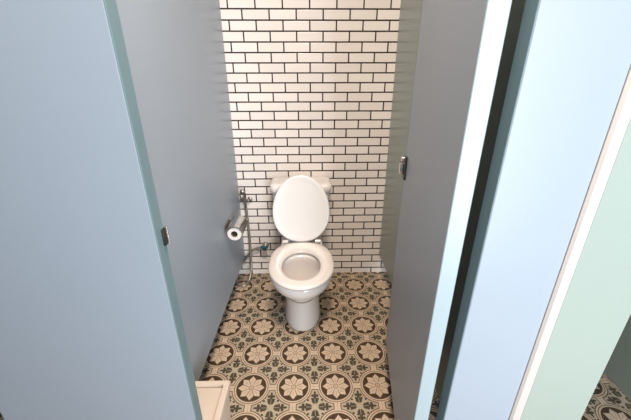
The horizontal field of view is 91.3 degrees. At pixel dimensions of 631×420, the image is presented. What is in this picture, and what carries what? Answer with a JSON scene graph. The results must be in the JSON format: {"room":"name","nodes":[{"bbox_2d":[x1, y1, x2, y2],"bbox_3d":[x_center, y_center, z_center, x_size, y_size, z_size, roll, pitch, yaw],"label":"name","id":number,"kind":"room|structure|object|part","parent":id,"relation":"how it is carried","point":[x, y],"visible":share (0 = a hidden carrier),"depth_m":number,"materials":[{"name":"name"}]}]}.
{"room":"public restroom","nodes":[
{"label":"public restroom","id":0,"kind":"room"},
{"bbox_2d":[219,0,400,273],"bbox_3d":[0.406,-0.795,1.905,4.300,2.700,0.100,-1,22,-1],"label":"wall","id":1,"kind":"structure","parent":0,"point":[311,82],"depth_m":1.91,"materials":[{"name":"white tile"}]},
{"bbox_2d":[116,0,244,380],"bbox_3d":[-0.526,-0.317,1.256,0.033,1.995,1.422,-1,22,-1],"label":"partition panel","id":2,"kind":"object","parent":1,"relation":"attached to","point":[175,48],"visible":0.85,"depth_m":1.26,"materials":[{"name":"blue laminate"}]},
{"bbox_2d":[224,215,247,234],"bbox_3d":[-0.462,0.096,1.802,0.107,0.073,0.162,-1,22,-1],"label":"toilet paper holder","id":3,"kind":"object","parent":2,"relation":"attached to","point":[238,221],"visible":0.96,"depth_m":1.78,"materials":[{"name":"metal"}]},
{"bbox_2d":[227,227,241,239],"bbox_3d":[-0.461,0.115,1.800,0.079,0.079,0.120,-1,22,-1],"label":"toilet paper roll","id":4,"kind":"object","parent":3,"relation":"hanging from","point":[230,233],"visible":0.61,"depth_m":1.75,"materials":[{"name":"paper"}]},
{"bbox_2d":[240,197,252,201],"bbox_3d":[-0.473,-0.069,2.106,0.081,0.034,0.034,-1,22,-1],"label":"bracket","id":5,"kind":"object","parent":1,"relation":"attached to","point":[249,199],"visible":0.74,"depth_m":2.10,"materials":[{"name":"silver metal"}]},
{"bbox_2d":[236,189,259,286],"bbox_3d":[-0.484,0.199,2.124,0.196,0.695,0.152,-1,22,-1],"label":"bidet spray","id":6,"kind":"object","parent":5,"relation":"hanging from","point":[242,191],"visible":0.89,"depth_m":2.19,"materials":[{"name":"silver metal"}]},
{"bbox_3d":[-0.477,-0.071,2.069,0.021,0.131,0.038,8,24,20],"label":"handle","id":7,"kind":"part","parent":6,"relation":"part of","materials":[{"name":"silver metal"}]},
{"bbox_2d":[260,242,268,250],"bbox_3d":[-0.366,0.269,2.224,0.057,0.054,0.074,-1,22,-1],"label":"angle valve","id":8,"kind":"object","parent":1,"relation":"attached to","point":[265,245],"visible":1,"depth_m":2.20,"materials":[{"name":"silver metal"}]},
{"bbox_3d":[-0.367,0.273,2.199,0.054,0.037,0.024,-1,22,-1],"label":"handle","id":9,"kind":"part","parent":8,"relation":"part of","materials":[{"name":"teal plastic"}]},
{"bbox_2d":[379,0,525,398],"bbox_3d":[0.505,-0.328,1.276,0.033,1.995,1.422,-1,22,-1],"label":"partition panel","id":10,"kind":"object","parent":1,"relation":"attached to","point":[410,10],"visible":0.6,"depth_m":1.50,"materials":[{"name":"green laminate"}]},
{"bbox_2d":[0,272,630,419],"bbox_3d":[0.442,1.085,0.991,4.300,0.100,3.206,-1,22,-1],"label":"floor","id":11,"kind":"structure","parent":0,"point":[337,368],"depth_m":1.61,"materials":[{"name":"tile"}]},
{"bbox_2d":[0,0,202,419],"bbox_3d":[-0.555,0.028,0.610,0.496,2.150,0.050,-1,22,-1],"label":"pilaster","id":12,"kind":"object","parent":11,"relation":"on","point":[92,328],"visible":1,"depth_m":0.60,"materials":[{"name":"blue laminate"}]},
{"bbox_3d":[-0.314,0.052,0.646,0.011,0.040,0.004,-1,22,-1],"label":"keeper plate","id":13,"kind":"part","parent":12,"relation":"part of","materials":[{"name":"metal"}]},
{"bbox_2d":[195,380,230,419],"bbox_3d":[-0.403,0.830,1.119,0.156,0.280,0.250,-1,22,-1],"label":"bin","id":14,"kind":"object","parent":11,"relation":"on","point":[213,396],"visible":0.5,"depth_m":1.13,"materials":[{"name":"beige plastic"}]},
{"bbox_3d":[-0.403,0.714,1.073,0.107,0.013,0.203,-1,22,-1],"label":"lid","id":15,"kind":"part","parent":14,"relation":"part of","materials":[{"name":"beige plastic"}]},
{"bbox_2d":[268,175,333,330],"bbox_3d":[-0.083,0.242,1.835,0.384,0.832,0.771,-1,22,-2],"label":"toilet","id":16,"kind":"object","parent":11,"relation":"on","point":[301,268],"visible":1,"depth_m":1.84,"materials":[{"name":"white ceramic"}]},
{"bbox_3d":[-0.092,-0.164,1.975,0.384,0.056,0.206,-1,22,-2],"label":"tank lid","id":17,"kind":"part","parent":16,"relation":"part of","materials":[{"name":"white ceramic"}]},
{"bbox_3d":[-0.092,0.004,2.046,0.358,0.309,0.187,-1,22,-2],"label":"tank","id":18,"kind":"part","parent":16,"relation":"part of","materials":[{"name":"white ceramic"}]},
{"bbox_3d":[-0.078,0.293,1.695,0.360,0.023,0.474,-1,22,-2],"label":"seat","id":19,"kind":"part","parent":16,"relation":"part of","materials":[{"name":"white plastic"}]},
{"bbox_3d":[-0.088,-0.006,1.883,0.350,0.409,0.095,-1,22,-2],"label":"lid","id":20,"kind":"part","parent":16,"relation":"part of","materials":[{"name":"white plastic"}]},
{"bbox_2d":[281,236,321,245],"bbox_3d":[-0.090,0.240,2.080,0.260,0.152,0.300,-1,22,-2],"label":"toilet seat hinge","id":21,"kind":"object","parent":16,"relation":"attached to","point":[320,237],"depth_m":1.98,"materials":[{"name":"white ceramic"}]},
{"bbox_3d":[-0.081,0.460,1.869,0.351,0.403,0.637,-1,22,-2],"label":"bowl","id":22,"kind":"part","parent":16,"relation":"part of","materials":[{"name":"white ceramic"}]},
{"bbox_2d":[436,0,630,419],"bbox_3d":[0.432,0.018,0.629,0.179,2.150,0.050,-1,22,-1],"label":"pilaster","id":23,"kind":"object","parent":11,"relation":"on","point":[571,64],"visible":1,"depth_m":0.58,"materials":[{"name":"blue laminate"}]},
{"bbox_2d":[386,0,511,419],"bbox_3d":[0.316,-0.165,0.875,0.058,1.995,0.618,3,22,7],"label":"door","id":24,"kind":"structure","parent":23,"relation":"attached to","point":[460,42],"depth_m":0.74,"materials":[{"name":"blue laminate"}]},
{"bbox_2d":[508,65,630,419],"bbox_3d":[0.619,0.018,0.627,0.193,2.150,0.050,-1,22,-1],"label":"door","id":25,"kind":"structure","parent":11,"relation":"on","point":[588,310],"depth_m":0.68,"materials":[{"name":"green laminate"}]},
{"bbox_2d":[603,315,630,400],"bbox_3d":[1.280,-0.231,1.032,0.036,1.995,0.614,1,22,2],"label":"door","id":26,"kind":"structure","parent":11,"relation":"on","point":[617,369],"depth_m":1.26,"materials":[{"name":"green laminate"}]}
]}

